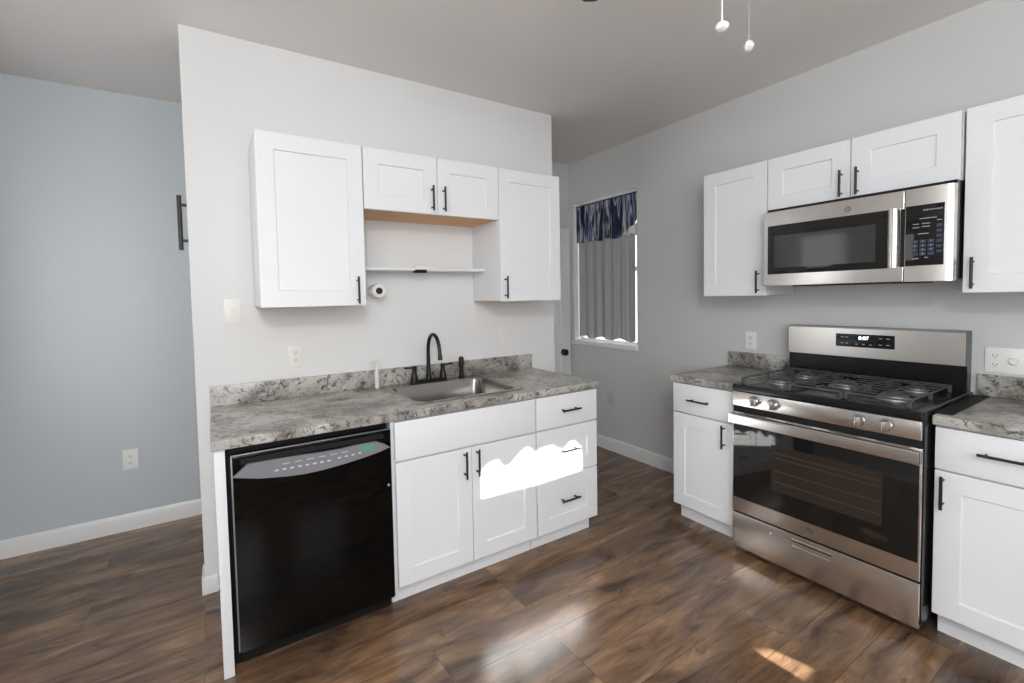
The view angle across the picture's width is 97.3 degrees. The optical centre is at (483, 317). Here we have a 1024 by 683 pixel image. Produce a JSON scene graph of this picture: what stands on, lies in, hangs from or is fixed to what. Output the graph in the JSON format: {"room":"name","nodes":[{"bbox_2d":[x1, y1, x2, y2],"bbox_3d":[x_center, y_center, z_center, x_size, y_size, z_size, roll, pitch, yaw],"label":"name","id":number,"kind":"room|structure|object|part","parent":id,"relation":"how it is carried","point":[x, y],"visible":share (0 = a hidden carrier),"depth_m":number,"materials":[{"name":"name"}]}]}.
{"room":"kitchen","nodes":[
{"label":"kitchen","id":0,"kind":"room"},
{"bbox_2d":[0,73,200,539],"bbox_3d":[-1.822,-0.038,3.115,2.330,2.713,0.120,-3,3,-31],"label":"wall","id":1,"kind":"structure","parent":0,"point":[97,364],"depth_m":2.71,"materials":[{"name":"grey paint"}]},
{"bbox_2d":[0,498,201,559],"bbox_3d":[-1.760,1.266,3.114,2.330,0.105,0.014,-3,3,-31],"label":"baseboard","id":2,"kind":"structure","parent":1,"relation":"attached to","point":[30,543],"depth_m":2.74,"materials":[{"name":"white paint"}]},
{"bbox_2d":[122,448,138,469],"bbox_3d":[-2.220,0.893,2.826,0.078,0.125,0.009,-3,3,-31],"label":"power outlet","id":3,"kind":"object","parent":1,"relation":"attached to","point":[130,457],"visible":1,"depth_m":2.82,"materials":[{"name":"white plastic"}]},
{"bbox_2d":[178,24,554,588],"bbox_3d":[-0.470,-0.051,2.771,2.226,2.713,0.130,-3,3,-31],"label":"wall partition","id":4,"kind":"structure","parent":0,"point":[232,87],"depth_m":2.45,"materials":[{"name":"white paint"}]},
{"bbox_2d":[176,195,187,249],"bbox_3d":[-1.446,-0.453,2.160,0.042,0.260,0.020,-3,3,-31],"label":"handle","id":5,"kind":"object","parent":4,"relation":"attached to","point":[180,205],"visible":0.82,"depth_m":2.15,"materials":[{"name":"grey metal"}]},
{"bbox_2d":[202,564,204,595],"bbox_3d":[-1.396,1.307,2.243,0.014,0.085,0.142,-3,3,-31],"label":"baseboard","id":6,"kind":"structure","parent":4,"relation":"attached to","point":[203,567],"depth_m":2.22,"materials":[{"name":"white paint"}]},
{"bbox_2d":[202,573,218,595],"bbox_3d":[-1.338,1.307,2.202,0.067,0.085,0.014,-3,3,-31],"label":"baseboard","id":7,"kind":"structure","parent":4,"relation":"attached to","point":[211,584],"depth_m":2.20,"materials":[{"name":"white paint"}]},
{"bbox_2d":[223,299,241,323],"bbox_3d":[-1.238,-0.027,2.217,0.075,0.122,0.018,-3,3,-31],"label":"light switch","id":8,"kind":"object","parent":4,"relation":"attached to","point":[232,307],"visible":1,"depth_m":2.22,"materials":[{"name":"white plastic"}]},
{"bbox_2d":[288,345,302,366],"bbox_3d":[-0.996,0.206,2.377,0.070,0.115,0.009,-3,3,-31],"label":"power outlet","id":9,"kind":"object","parent":4,"relation":"attached to","point":[294,351],"visible":1,"depth_m":2.38,"materials":[{"name":"white plastic"}]},
{"bbox_2d":[292,357,298,362],"bbox_3d":[-0.994,0.226,2.376,0.033,0.029,0.002,-3,3,-31],"label":"socket","id":10,"kind":"object","parent":9,"relation":"attached to","point":[294,359],"depth_m":2.37,"materials":[{"name":"white plastic"}]},
{"bbox_2d":[248,129,365,307],"bbox_3d":[-0.869,-0.446,2.227,0.477,0.785,0.357,-3,3,-31],"label":"upper cabinet","id":11,"kind":"object","parent":4,"relation":"attached to","point":[306,193],"visible":1,"depth_m":2.10,"materials":[{"name":"white paint"}]},
{"bbox_3d":[-0.614,-0.133,2.204,0.011,0.132,0.037,-3,3,-31],"label":"handle","id":12,"kind":"part","parent":11,"relation":"part of","materials":[{"name":"grey metal"}]},
{"bbox_2d":[209,354,531,406],"bbox_3d":[-0.495,0.347,2.679,1.944,0.099,0.019,-3,3,-31],"label":"backsplash","id":13,"kind":"structure","parent":4,"relation":"attached to","point":[222,395],"depth_m":2.49,"materials":[{"name":"grey stone"}]},
{"bbox_2d":[368,284,385,297],"bbox_3d":[-0.604,-0.148,2.542,0.076,0.076,0.112,-3,3,-31],"label":"holder","id":14,"kind":"object","parent":4,"relation":"attached to","point":[377,290],"visible":1,"depth_m":2.51,"materials":[{"name":"white"}]},
{"bbox_2d":[365,267,484,272],"bbox_3d":[-0.372,-0.278,2.655,0.798,0.016,0.152,-3,3,-31],"label":"wall shelf","id":15,"kind":"object","parent":4,"relation":"attached to","point":[367,269],"visible":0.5,"depth_m":2.60,"materials":[{"name":"white paint"}]},
{"bbox_2d":[412,264,430,272],"bbox_3d":[-0.365,-0.283,2.615,0.107,0.053,0.085,-3,3,-31],"label":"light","id":16,"kind":"object","parent":15,"relation":"attached to","point":[417,265],"visible":0.78,"depth_m":2.59,"materials":[{"name":"white plastic"}]},
{"bbox_2d":[361,146,498,226],"bbox_3d":[-0.328,-0.712,2.547,0.799,0.305,0.357,-3,3,-31],"label":"upper cabinet","id":17,"kind":"object","parent":4,"relation":"attached to","point":[397,186],"visible":0.92,"depth_m":2.42,"materials":[{"name":"white paint"}]},
{"bbox_3d":[-0.428,-0.700,2.331,0.401,0.305,0.020,-3,3,-31],"label":"door","id":18,"kind":"part","parent":17,"relation":"part of","materials":[{"name":"white paint"}]},
{"bbox_3d":[-0.339,-0.564,2.578,0.797,0.004,0.299,-3,3,-31],"label":"panel","id":19,"kind":"part","parent":17,"relation":"part of","materials":[{"name":"brown wood"}]},
{"bbox_3d":[-0.271,-0.634,2.397,0.011,0.132,0.037,-3,3,-31],"label":"handle","id":20,"kind":"part","parent":17,"relation":"part of","materials":[{"name":"grey metal"}]},
{"bbox_3d":[-0.212,-0.637,2.432,0.011,0.132,0.037,-3,3,-31],"label":"handle","id":21,"kind":"part","parent":17,"relation":"part of","materials":[{"name":"grey metal"}]},
{"bbox_3d":[-0.086,-0.716,2.538,0.392,0.305,0.020,-3,3,-31],"label":"door","id":22,"kind":"part","parent":17,"relation":"part of","materials":[{"name":"white paint"}]},
{"bbox_2d":[497,328,506,345],"bbox_3d":[0.126,0.131,3.057,0.070,0.118,0.009,-3,3,-31],"label":"light switch","id":23,"kind":"object","parent":4,"relation":"attached to","point":[502,338],"visible":1,"depth_m":3.05,"materials":[{"name":"white plastic"}]},
{"bbox_2d":[472,167,560,301],"bbox_3d":[0.219,-0.498,2.885,0.466,0.785,0.357,-3,3,-31],"label":"upper cabinet","id":24,"kind":"object","parent":4,"relation":"attached to","point":[518,252],"visible":0.95,"depth_m":2.76,"materials":[{"name":"white paint"}]},
{"bbox_3d":[0.137,-0.177,2.658,0.011,0.132,0.037,-3,3,-31],"label":"handle","id":25,"kind":"part","parent":24,"relation":"part of","materials":[{"name":"grey metal"}]},
{"bbox_2d":[0,0,988,164],"bbox_3d":[0.371,-1.408,1.174,4.479,0.100,5.700,-3,3,-31],"label":"ceiling","id":26,"kind":"structure","parent":0,"point":[607,74],"depth_m":2.28,"materials":[{"name":"white paint"}]},
{"bbox_2d":[582,0,753,51],"bbox_3d":[0.578,-0.958,0.978,1.286,0.789,1.341,-3,3,-31],"label":"ceiling fan","id":27,"kind":"object","parent":26,"relation":"hanging from","point":[722,26],"visible":1,"depth_m":0.95,"materials":[{"name":"white plastic"}]},
{"bbox_3d":[0.503,-0.839,0.947,0.003,0.421,0.003,-3,3,-31],"label":"pull chain","id":28,"kind":"part","parent":27,"relation":"part of","materials":[{"name":"white plastic"}]},
{"bbox_3d":[0.557,-0.818,0.942,0.003,0.465,0.003,-3,3,-31],"label":"pull chain","id":29,"kind":"part","parent":27,"relation":"part of","materials":[{"name":"silver metal"}]},
{"bbox_2d":[0,446,1023,682],"bbox_3d":[0.430,1.402,1.297,4.479,0.100,5.700,-3,3,-31],"label":"floor","id":30,"kind":"structure","parent":0,"point":[647,592],"depth_m":1.96,"materials":[{"name":"brown laminate"}]},
{"bbox_2d":[213,450,234,679],"bbox_3d":[-1.129,0.918,1.943,0.036,0.875,0.616,-3,3,-31],"label":"end panel","id":31,"kind":"object","parent":30,"relation":"on","point":[219,456],"visible":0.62,"depth_m":1.68,"materials":[{"name":"white paint"}]},
{"bbox_2d":[225,423,394,663],"bbox_3d":[-0.829,0.906,2.103,0.635,0.874,0.649,-3,3,-31],"label":"dishwasher","id":32,"kind":"object","parent":30,"relation":"on","point":[310,518],"visible":0.99,"depth_m":1.82,"materials":[{"name":"black plastic"}]},
{"bbox_3d":[-0.671,0.581,1.819,0.603,0.081,0.012,-3,3,-31],"label":"control panel","id":33,"kind":"part","parent":32,"relation":"part of","materials":[{"name":"grey plastic"}]},
{"bbox_3d":[-0.818,1.300,2.128,0.600,0.084,0.480,-3,3,-31],"label":"kick plate","id":34,"kind":"part","parent":32,"relation":"part of","materials":[{"name":"black plastic"}]},
{"bbox_2d":[386,398,536,602],"bbox_3d":[-0.211,0.876,2.483,0.809,0.875,0.672,-3,3,-31],"label":"base cabinet","id":35,"kind":"object","parent":30,"relation":"on","point":[464,481],"visible":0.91,"depth_m":2.20,"materials":[{"name":"white paint"}]},
{"bbox_2d":[209,354,598,451],"bbox_3d":[-0.325,0.374,2.411,1.955,0.136,0.655,-3,3,-31],"label":"countertop","id":36,"kind":"structure","parent":35,"relation":"on","point":[252,413],"depth_m":2.24,"materials":[{"name":"grey stone"}]},
{"bbox_2d":[369,359,379,388],"bbox_3d":[-0.619,0.321,2.545,0.057,0.165,0.028,-3,3,-31],"label":"soap dispenser","id":37,"kind":"object","parent":36,"relation":"on","point":[376,372],"visible":1,"depth_m":2.54,"materials":[{"name":"white"}]},
{"bbox_2d":[374,369,379,388],"bbox_3d":[-0.606,0.347,2.554,0.028,0.112,0.028,-3,3,-31],"label":"bottle","id":38,"kind":"object","parent":37,"relation":"attached to","point":[376,373],"depth_m":2.54,"materials":[{"name":"white plastic"}]},
{"bbox_2d":[404,333,452,383],"bbox_3d":[-0.319,0.237,2.683,0.238,0.297,0.238,0,3,16],"label":"faucet","id":39,"kind":"object","parent":36,"relation":"on","point":[442,376],"visible":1,"depth_m":2.67,"materials":[{"name":"black metal"}]},
{"bbox_3d":[-0.426,0.330,2.635,0.086,0.085,0.046,-3,3,-31],"label":"handle","id":40,"kind":"part","parent":39,"relation":"part of","materials":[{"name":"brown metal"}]},
{"bbox_3d":[-0.328,0.377,2.696,0.240,0.018,0.050,-3,3,-31],"label":"plate","id":41,"kind":"part","parent":39,"relation":"part of","materials":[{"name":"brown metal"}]},
{"bbox_3d":[-0.291,0.230,2.623,0.038,0.279,0.194,-3,3,-31],"label":"spout","id":42,"kind":"part","parent":39,"relation":"part of","materials":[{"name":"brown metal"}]},
{"bbox_3d":[-0.232,0.321,2.753,0.086,0.085,0.046,-3,3,-31],"label":"handle","id":43,"kind":"part","parent":39,"relation":"part of","materials":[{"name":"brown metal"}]},
{"bbox_2d":[381,375,523,404],"bbox_3d":[-0.182,0.481,2.521,0.640,0.180,0.545,-3,3,-31],"label":"sink","id":44,"kind":"object","parent":36,"relation":"in","point":[453,388],"visible":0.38,"depth_m":2.65,"materials":[{"name":"silver metal"}]},
{"bbox_2d":[458,356,464,377],"bbox_3d":[-0.139,0.310,2.808,0.048,0.134,0.048,-3,3,-31],"label":"sprayer","id":45,"kind":"object","parent":44,"relation":"on","point":[461,359],"visible":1,"depth_m":2.80,"materials":[{"name":"black metal"}]},
{"bbox_3d":[-0.227,0.936,2.136,0.390,0.574,0.020,-3,3,-31],"label":"door","id":46,"kind":"part","parent":35,"relation":"part of","materials":[{"name":"white paint"}]},
{"bbox_3d":[-0.086,0.719,2.182,0.011,0.132,0.037,-3,3,-31],"label":"handle","id":47,"kind":"part","parent":35,"relation":"part of","materials":[{"name":"grey metal"}]},
{"bbox_3d":[-0.026,0.716,2.219,0.011,0.132,0.037,-3,3,-31],"label":"handle","id":48,"kind":"part","parent":35,"relation":"part of","materials":[{"name":"grey metal"}]},
{"bbox_3d":[0.112,0.920,2.341,0.394,0.574,0.020,-3,3,-31],"label":"door","id":49,"kind":"part","parent":35,"relation":"part of","materials":[{"name":"white paint"}]},
{"bbox_2d":[530,388,596,548],"bbox_3d":[0.328,0.850,2.809,0.450,0.875,0.672,-3,3,-31],"label":"base cabinet","id":50,"kind":"object","parent":30,"relation":"on","point":[565,432],"visible":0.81,"depth_m":2.55,"materials":[{"name":"white paint"}]},
{"bbox_3d":[0.471,0.518,2.546,0.445,0.176,0.020,-3,3,-31],"label":"drawer","id":51,"kind":"part","parent":50,"relation":"part of","materials":[{"name":"white paint"}]},
{"bbox_3d":[0.476,0.749,2.557,0.445,0.267,0.020,-3,3,-31],"label":"drawer","id":52,"kind":"part","parent":50,"relation":"part of","materials":[{"name":"white paint"}]},
{"bbox_3d":[0.482,1.040,2.569,0.445,0.299,0.020,-3,3,-31],"label":"drawer","id":53,"kind":"part","parent":50,"relation":"part of","materials":[{"name":"white paint"}]},
{"bbox_3d":[0.491,1.026,2.542,0.132,0.011,0.037,-3,3,-31],"label":"handle","id":54,"kind":"part","parent":50,"relation":"part of","materials":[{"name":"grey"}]},
{"bbox_3d":[0.491,0.746,2.534,0.132,0.011,0.037,-3,3,-31],"label":"handle","id":55,"kind":"part","parent":50,"relation":"part of","materials":[{"name":"grey metal"}]},
{"bbox_3d":[0.490,0.517,2.526,0.132,0.011,0.037,-3,3,-31],"label":"handle","id":56,"kind":"part","parent":50,"relation":"part of","materials":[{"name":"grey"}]},
{"bbox_2d":[673,381,733,537],"bbox_3d":[1.546,0.825,2.802,0.658,0.875,0.405,-3,3,-31],"label":"base cabinet","id":57,"kind":"object","parent":30,"relation":"on","point":[703,433],"visible":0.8,"depth_m":2.65,"materials":[{"name":"white paint"}]},
{"bbox_3d":[1.262,0.499,2.646,0.037,0.011,0.132,-3,3,-31],"label":"handle","id":58,"kind":"part","parent":57,"relation":"part of","materials":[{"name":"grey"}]},
{"bbox_3d":[1.297,0.496,2.642,0.020,0.176,0.400,-3,3,-31],"label":"drawer","id":59,"kind":"part","parent":57,"relation":"part of","materials":[{"name":"white paint"}]},
{"bbox_3d":[1.343,0.674,2.526,0.037,0.132,0.011,-3,3,-31],"label":"handle","id":60,"kind":"part","parent":57,"relation":"part of","materials":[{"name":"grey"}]},
{"bbox_2d":[671,351,789,390],"bbox_3d":[1.544,0.318,2.785,0.640,0.136,0.416,-3,3,-31],"label":"countertop","id":61,"kind":"structure","parent":57,"relation":"on","point":[740,364],"depth_m":2.83,"materials":[{"name":"grey stone"}]},
{"bbox_2d":[728,324,972,628],"bbox_3d":[1.807,0.673,2.266,0.722,1.214,0.762,-3,3,-31],"label":"gas stove","id":62,"kind":"object","parent":30,"relation":"on","point":[834,468],"visible":1,"depth_m":2.09,"materials":[{"name":"silver metal"}]},
{"bbox_3d":[1.380,0.433,2.306,0.024,0.047,0.047,-3,3,-31],"label":"knob","id":63,"kind":"part","parent":62,"relation":"part of","materials":[{"name":"silver metal"}]},
{"bbox_3d":[1.428,0.436,2.228,0.024,0.047,0.047,-3,3,-31],"label":"knob","id":64,"kind":"part","parent":62,"relation":"part of","materials":[{"name":"silver metal"}]},
{"bbox_3d":[1.578,0.341,2.388,0.122,0.018,0.122,-3,3,-31],"label":"burner","id":65,"kind":"part","parent":62,"relation":"part of","materials":[{"name":"silver metal"}]},
{"bbox_3d":[1.809,0.330,2.528,0.097,0.018,0.097,-3,3,-31],"label":"burner","id":66,"kind":"part","parent":62,"relation":"part of","materials":[{"name":"silver metal"}]},
{"bbox_3d":[1.544,1.101,2.124,0.005,0.039,0.172,-3,3,-31],"label":"handle","id":67,"kind":"part","parent":62,"relation":"part of","materials":[{"name":"silver metal"}]},
{"bbox_3d":[1.519,0.545,2.087,0.040,0.055,0.754,-3,3,-31],"label":"handle","id":68,"kind":"part","parent":62,"relation":"part of","materials":[{"name":"silver metal"}]},
{"bbox_3d":[1.540,0.760,2.107,0.006,0.430,0.742,-3,3,-31],"label":"door glass","id":69,"kind":"part","parent":62,"relation":"part of","materials":[{"name":"black glass"}]},
{"bbox_3d":[1.565,1.153,2.135,0.038,0.188,0.754,-3,3,-31],"label":"storage drawer","id":70,"kind":"part","parent":62,"relation":"part of","materials":[{"name":"silver metal"}]},
{"bbox_3d":[1.558,0.781,2.118,0.038,0.541,0.754,-3,3,-31],"label":"oven door","id":71,"kind":"part","parent":62,"relation":"part of","materials":[{"name":"silver metal"}]},
{"bbox_3d":[1.548,0.440,2.102,0.046,0.076,0.750,-3,3,-31],"label":"knob panel","id":72,"kind":"part","parent":62,"relation":"part of","materials":[{"name":"silver metal"}]},
{"bbox_3d":[1.818,0.342,2.263,0.135,0.018,0.135,-3,3,-31],"label":"burner","id":73,"kind":"part","parent":62,"relation":"part of","materials":[{"name":"silver metal"}]},
{"bbox_2d":[733,372,970,420],"bbox_3d":[1.814,0.369,2.261,0.670,0.036,0.754,-3,3,-31],"label":"cooktop","id":74,"kind":"object","parent":62,"relation":"in","point":[922,409],"depth_m":2.07,"materials":[{"name":"black metal"}]},
{"bbox_3d":[1.609,0.445,1.930,0.024,0.047,0.047,-3,3,-31],"label":"knob","id":75,"kind":"part","parent":62,"relation":"part of","materials":[{"name":"silver metal"}]},
{"bbox_3d":[2.032,0.126,2.396,0.019,0.070,0.252,-3,3,-31],"label":"display panel","id":76,"kind":"part","parent":62,"relation":"part of","materials":[{"name":"black glass"}]},
{"bbox_3d":[1.656,0.447,1.853,0.024,0.047,0.047,-3,3,-31],"label":"knob","id":77,"kind":"part","parent":62,"relation":"part of","materials":[{"name":"silver metal"}]},
{"bbox_3d":[1.819,0.353,1.991,0.130,0.018,0.130,-3,3,-31],"label":"burner","id":78,"kind":"part","parent":62,"relation":"part of","materials":[{"name":"silver metal"}]},
{"bbox_3d":[2.050,0.342,2.131,0.089,0.018,0.089,-3,3,-31],"label":"burner","id":79,"kind":"part","parent":62,"relation":"part of","materials":[{"name":"silver metal"}]},
{"bbox_3d":[2.027,0.797,1.962,0.650,0.865,0.007,-3,3,-31],"label":"panel","id":80,"kind":"part","parent":62,"relation":"part of","materials":[{"name":"black metal"}]},
{"bbox_2d":[931,425,1023,668],"bbox_3d":[2.186,0.858,1.748,0.658,0.875,0.498,-3,3,-31],"label":"base cabinet","id":81,"kind":"object","parent":30,"relation":"on","point":[978,562],"visible":0.93,"depth_m":1.71,"materials":[{"name":"white paint"}]},
{"bbox_3d":[1.802,0.690,1.769,0.037,0.132,0.011,-3,3,-31],"label":"handle","id":82,"kind":"part","parent":81,"relation":"part of","materials":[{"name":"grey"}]},
{"bbox_2d":[932,373,1023,438],"bbox_3d":[2.186,0.351,1.730,0.640,0.136,0.512,-3,3,-31],"label":"countertop","id":83,"kind":"structure","parent":81,"relation":"on","point":[1002,413],"depth_m":1.80,"materials":[{"name":"grey stone"}]},
{"bbox_2d":[934,394,989,414],"bbox_3d":[2.062,0.373,1.931,0.550,0.003,0.054,-3,3,-31],"label":"cover","id":84,"kind":"object","parent":83,"relation":"on","point":[967,402],"visible":1,"depth_m":1.91,"materials":[{"name":"black plastic"}]},
{"bbox_3d":[1.937,0.524,1.587,0.020,0.166,0.493,-3,3,-31],"label":"drawer","id":85,"kind":"part","parent":81,"relation":"part of","materials":[{"name":"white paint"}]},
{"bbox_3d":[1.882,0.515,1.625,0.037,0.011,0.132,-3,3,-31],"label":"handle","id":86,"kind":"part","parent":81,"relation":"part of","materials":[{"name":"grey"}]},
{"bbox_2d":[552,162,567,228],"bbox_3d":[0.036,-0.119,4.077,1.849,2.713,0.120,-3,3,-31],"label":"wall","id":87,"kind":"structure","parent":0,"point":[560,170],"depth_m":4.42,"materials":[{"name":"grey paint"}]},
{"bbox_2d":[554,228,570,374],"bbox_3d":[0.544,0.179,4.273,0.777,2.070,0.084,-3,3,-31],"label":"door","id":88,"kind":"structure","parent":87,"relation":"in","point":[562,322],"depth_m":4.42,"materials":[{"name":"white paint"}]},
{"bbox_3d":[0.660,-0.312,4.341,0.245,0.850,0.006,-3,3,-31],"label":"panel","id":89,"kind":"part","parent":88,"relation":"part of","materials":[{"name":"white paint"}]},
{"bbox_3d":[0.680,0.612,4.382,0.245,0.700,0.006,-3,3,-31],"label":"panel","id":90,"kind":"part","parent":88,"relation":"part of","materials":[{"name":"white paint"}]},
{"bbox_3d":[0.800,0.345,4.417,0.064,0.064,0.056,-3,3,-31],"label":"knob","id":91,"kind":"part","parent":88,"relation":"part of","materials":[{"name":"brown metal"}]},
{"bbox_2d":[567,0,1023,458],"bbox_3d":[2.260,-0.090,2.350,0.160,2.713,5.380,-3,3,-31],"label":"wall","id":92,"kind":"structure","parent":0,"point":[971,57],"depth_m":2.90,"materials":[{"name":"grey paint"}]},
{"bbox_2d":[572,191,637,350],"bbox_3d":[1.130,-0.411,4.138,0.152,1.365,0.795,-3,3,-31],"label":"window","id":93,"kind":"structure","parent":92,"relation":"in","point":[581,340],"depth_m":4.41,"materials":[{"name":"white paint"}]},
{"bbox_3d":[1.127,0.252,4.157,0.112,0.039,0.795,-3,3,-31],"label":"sill","id":94,"kind":"part","parent":93,"relation":"part of","materials":[{"name":"white paint"}]},
{"bbox_2d":[576,191,636,243],"bbox_3d":[1.103,-0.885,4.099,0.027,0.371,0.766,-3,3,-31],"label":"window valance","id":95,"kind":"object","parent":93,"relation":"hanging from","point":[614,217],"visible":1,"depth_m":4.07,"materials":[{"name":"blue fabric"}]},
{"bbox_3d":[1.100,-1.065,4.091,0.012,0.012,0.766,-3,3,-31],"label":"rod","id":96,"kind":"part","parent":95,"relation":"part of","materials":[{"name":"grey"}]},
{"bbox_2d":[579,233,635,341],"bbox_3d":[1.141,-0.261,4.141,0.033,0.948,0.766,-3,3,-31],"label":"cafe curtain","id":97,"kind":"object","parent":93,"relation":"hanging from","point":[607,290],"visible":0.97,"depth_m":4.13,"materials":[{"name":"grey fabric"}]},
{"bbox_2d":[607,391,613,403],"bbox_3d":[1.151,0.728,4.080,0.008,0.115,0.070,-3,3,-31],"label":"blank wall plate","id":98,"kind":"object","parent":92,"relation":"attached to","point":[610,395],"visible":1,"depth_m":4.08,"materials":[{"name":"grey plastic"}]},
{"bbox_2d":[597,434,673,473],"bbox_3d":[1.303,1.167,3.859,0.014,0.110,1.635,-3,3,-31],"label":"baseboard","id":99,"kind":"structure","parent":92,"relation":"attached to","point":[664,463],"depth_m":3.83,"materials":[{"name":"white paint"}]},
{"bbox_2d":[704,160,793,295],"bbox_3d":[1.647,-0.522,2.820,0.357,0.772,0.386,-3,3,-31],"label":"upper cabinet","id":100,"kind":"object","parent":92,"relation":"attached to","point":[735,200],"visible":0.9,"depth_m":2.74,"materials":[{"name":"white paint"}]},
{"bbox_3d":[1.595,-0.206,2.622,0.037,0.132,0.011,-3,3,-31],"label":"handle","id":101,"kind":"part","parent":100,"relation":"part of","materials":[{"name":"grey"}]},
{"bbox_2d":[745,331,756,348],"bbox_3d":[1.780,0.154,2.997,0.009,0.115,0.075,-3,3,-31],"label":"power outlet","id":102,"kind":"object","parent":92,"relation":"attached to","point":[750,337],"visible":1,"depth_m":2.99,"materials":[{"name":"white plastic"}]},
{"bbox_2d":[728,351,789,371],"bbox_3d":[1.809,0.287,2.947,0.019,0.099,0.413,-3,3,-31],"label":"backsplash","id":103,"kind":"structure","parent":92,"relation":"attached to","point":[735,358],"depth_m":2.94,"materials":[{"name":"grey stone"}]},
{"bbox_2d":[768,110,966,209],"bbox_3d":[1.946,-0.746,2.310,0.357,0.292,0.780,-3,3,-31],"label":"upper cabinet","id":104,"kind":"object","parent":92,"relation":"attached to","point":[931,150],"visible":0.85,"depth_m":2.16,"materials":[{"name":"white paint"}]},
{"bbox_3d":[1.731,-0.746,2.407,0.020,0.292,0.386,-3,3,-31],"label":"door","id":105,"kind":"part","parent":104,"relation":"part of","materials":[{"name":"white paint"}]},
{"bbox_3d":[1.792,-0.670,2.259,0.037,0.132,0.011,-3,3,-31],"label":"handle","id":106,"kind":"part","parent":104,"relation":"part of","materials":[{"name":"grey metal"}]},
{"bbox_3d":[1.827,-0.669,2.202,0.037,0.132,0.011,-3,3,-31],"label":"handle","id":107,"kind":"part","parent":104,"relation":"part of","materials":[{"name":"grey metal"}]},
{"bbox_2d":[763,179,964,285],"bbox_3d":[1.922,-0.381,2.288,0.446,0.427,0.756,-3,3,-31],"label":"microwave","id":108,"kind":"object","parent":104,"relation":"attached to","point":[914,234],"visible":0.99,"depth_m":2.10,"materials":[{"name":"silver metal"}]},
{"bbox_3d":[1.708,-0.362,2.271,0.003,0.264,0.515,-3,3,-31],"label":"door glass","id":109,"kind":"part","parent":108,"relation":"part of","materials":[{"name":"black glass"}]},
{"bbox_3d":[1.732,-0.369,2.266,0.034,0.405,0.596,-3,3,-31],"label":"door","id":110,"kind":"part","parent":108,"relation":"part of","materials":[{"name":"silver metal"}]},
{"bbox_3d":[1.841,-0.353,2.022,0.031,0.261,0.040,-3,3,-31],"label":"handle","id":111,"kind":"part","parent":108,"relation":"part of","materials":[{"name":"silver metal"}]},
{"bbox_3d":[1.929,-0.359,1.942,0.034,0.405,0.156,-3,3,-31],"label":"control panel","id":112,"kind":"part","parent":108,"relation":"part of","materials":[{"name":"silver metal"}]},
{"bbox_3d":[1.933,-0.736,2.075,0.020,0.292,0.384,-3,3,-31],"label":"door","id":113,"kind":"part","parent":104,"relation":"part of","materials":[{"name":"white paint"}]},
{"bbox_2d":[962,94,1023,292],"bbox_3d":[2.286,-0.489,1.767,0.357,0.772,0.497,-3,3,-31],"label":"upper cabinet","id":114,"kind":"object","parent":92,"relation":"attached to","point":[993,247],"visible":1,"depth_m":1.83,"materials":[{"name":"white paint"}]},
{"bbox_3d":[2.044,-0.186,1.882,0.037,0.132,0.011,-3,3,-31],"label":"handle","id":115,"kind":"part","parent":114,"relation":"part of","materials":[{"name":"grey metal"}]},
{"bbox_2d":[977,373,1023,399],"bbox_3d":[2.451,0.320,1.890,0.019,0.099,0.512,-3,3,-31],"label":"backsplash","id":116,"kind":"structure","parent":92,"relation":"attached to","point":[1011,387],"depth_m":2.04,"materials":[{"name":"grey stone"}]},
{"bbox_2d":[984,347,1023,374],"bbox_3d":[2.357,0.197,2.037,0.019,0.115,0.120,-3,3,-31],"label":"outlet","id":117,"kind":"object","parent":92,"relation":"attached to","point":[997,360],"visible":1,"depth_m":2.04,"materials":[{"name":"white plastic"}]},
{"bbox_2d":[990,361,999,367],"bbox_3d":[2.346,0.217,2.062,0.002,0.029,0.033,-3,3,-31],"label":"socket","id":118,"kind":"object","parent":117,"relation":"attached to","point":[993,364],"depth_m":2.06,"materials":[{"name":"grey plastic"}]},
{"bbox_2d":[990,353,1000,358],"bbox_3d":[2.345,0.176,2.061,0.002,0.029,0.033,-3,3,-31],"label":"socket","id":119,"kind":"object","parent":117,"relation":"attached to","point":[992,355],"depth_m":2.06,"materials":[{"name":"grey plastic"}]},
{"bbox_3d":[2.370,0.198,2.010,0.013,0.032,0.032,-3,3,-31],"label":"dimmer knob","id":120,"kind":"part","parent":117,"relation":"part of","materials":[{"name":"white plastic"}]}
]}

